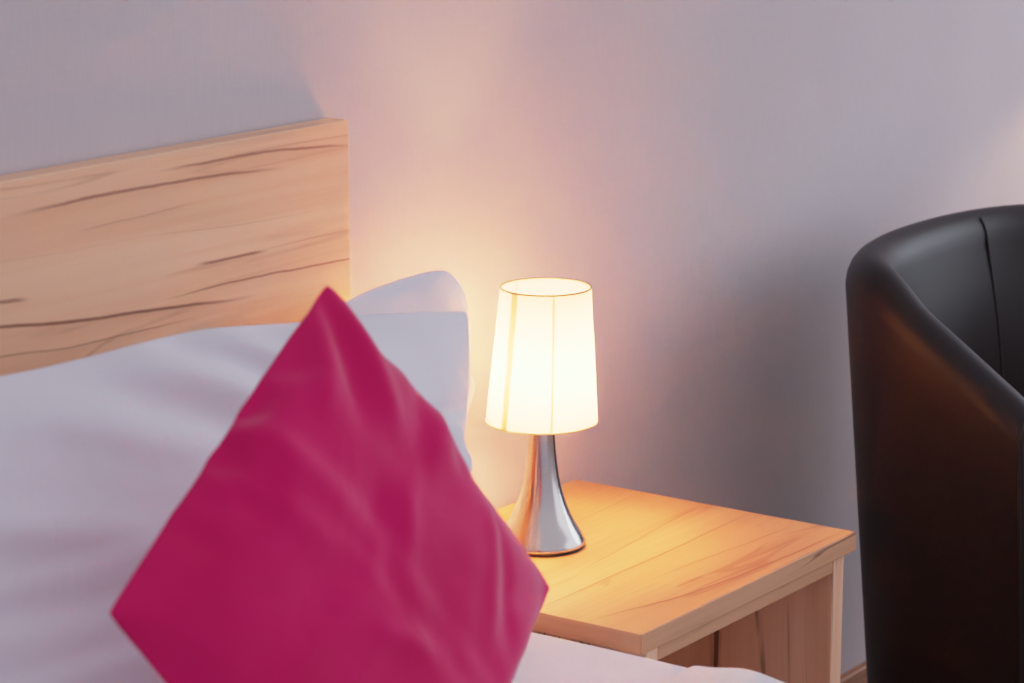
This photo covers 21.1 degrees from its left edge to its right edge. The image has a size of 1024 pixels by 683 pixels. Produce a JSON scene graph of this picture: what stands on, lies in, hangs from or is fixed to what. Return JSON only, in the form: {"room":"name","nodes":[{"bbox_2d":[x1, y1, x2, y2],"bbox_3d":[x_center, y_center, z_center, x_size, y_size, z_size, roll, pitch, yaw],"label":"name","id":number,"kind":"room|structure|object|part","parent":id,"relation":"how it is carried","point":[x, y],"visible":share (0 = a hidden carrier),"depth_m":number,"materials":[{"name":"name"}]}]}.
{"room":"bedroom","nodes":[
{"label":"bedroom","id":0,"kind":"room"},
{"bbox_2d":[0,0,1023,674],"bbox_3d":[0.047,-0.591,3.284,0.120,2.560,7.400,9,15,35],"label":"wall","id":1,"kind":"structure","parent":0,"point":[715,173],"depth_m":3.44,"materials":[{"name":"paint"}]},
{"bbox_2d":[840,661,866,682],"bbox_3d":[0.102,0.637,3.518,0.014,0.060,7.400,9,15,35],"label":"baseboard","id":2,"kind":"structure","parent":1,"relation":"attached to","point":[858,674],"depth_m":4.06,"materials":[{"name":"brown wood"}]},
{"bbox_3d":[1.756,0.948,2.377,4.320,0.050,7.400,9,15,35],"label":"floor","id":3,"kind":"structure","parent":0,"visible":0},
{"bbox_2d":[0,118,349,375],"bbox_3d":[0.334,0.480,2.024,2.043,1.016,1.042,9,15,35],"label":"headboard","id":4,"kind":"object","parent":3,"relation":"on","point":[105,254],"visible":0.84,"depth_m":2.69,"materials":[{"name":"brown wood"}]},
{"bbox_2d":[512,632,686,682],"bbox_3d":[0.340,0.580,2.056,1.970,0.217,1.010,9,15,35],"label":"mattress","id":5,"kind":"object","parent":4,"relation":"on","point":[545,659],"visible":0.12,"depth_m":2.72,"materials":[{"name":"white fabric"}]},
{"bbox_2d":[0,312,472,682],"bbox_3d":[-0.258,0.190,2.408,0.228,0.387,0.978,9,15,35],"label":"pillow","id":6,"kind":"object","parent":5,"relation":"on","point":[98,452],"visible":0.41,"depth_m":2.28,"materials":[{"name":"white fabric"}]},
{"bbox_2d":[346,271,474,413],"bbox_3d":[-0.272,0.157,2.670,0.086,0.338,0.828,9,15,35],"label":"pillow","id":7,"kind":"object","parent":5,"relation":"on","point":[433,291],"visible":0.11,"depth_m":2.91,"materials":[{"name":"white fabric"}]},
{"bbox_2d":[660,666,783,682],"bbox_3d":[0.480,0.491,1.890,1.456,0.028,1.001,9,15,35],"label":"duvet","id":8,"kind":"object","parent":5,"relation":"on","point":[694,674],"visible":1,"depth_m":2.63,"materials":[{"name":"white fabric"}]},
{"bbox_2d":[110,286,548,682],"bbox_3d":[-0.122,0.188,2.189,0.162,0.436,0.499,9,16,36],"label":"cushion","id":9,"kind":"object","parent":8,"relation":"on","point":[339,529],"visible":1,"depth_m":2.14,"materials":[{"name":"fabric"}]},
{"bbox_2d":[497,479,855,682],"bbox_3d":[0.105,0.487,3.136,0.389,0.520,0.452,9,15,35],"label":"nightstand","id":10,"kind":"object","parent":3,"relation":"on","point":[679,582],"visible":0.66,"depth_m":3.09,"materials":[{"name":"brown wood"}]},
{"bbox_2d":[485,277,597,556],"bbox_3d":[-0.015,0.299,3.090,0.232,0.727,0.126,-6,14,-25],"label":"table lamp","id":11,"kind":"object","parent":10,"relation":"on","point":[542,386],"visible":0.89,"depth_m":3.01,"materials":[{"name":"white fabric"}]},
{"bbox_3d":[0.033,0.014,3.049,0.125,0.152,0.125,9,15,35],"label":"lamp shade","id":12,"kind":"part","parent":11,"relation":"part of","materials":[{"name":"fabric"}]},
{"bbox_3d":[-0.009,0.533,2.980,0.377,0.498,0.022,9,15,35],"label":"panel","id":13,"kind":"part","parent":10,"relation":"part of","materials":[{"name":"brown wood"}]},
{"bbox_3d":[0.249,0.286,2.981,0.020,0.017,0.368,9,15,35],"label":"rail","id":14,"kind":"part","parent":10,"relation":"part of","materials":[{"name":"brown wood"}]},
{"bbox_3d":[0.218,0.463,3.291,0.377,0.498,0.026,9,15,35],"label":"panel","id":15,"kind":"part","parent":10,"relation":"part of","materials":[{"name":"brown wood"}]},
{"bbox_2d":[845,204,1023,682],"bbox_3d":[0.766,0.241,3.687,0.580,0.760,0.676,9,15,35],"label":"armchair","id":16,"kind":"object","parent":3,"relation":"on","point":[935,306],"visible":1,"depth_m":3.47,"materials":[{"name":"leather"}]}
]}

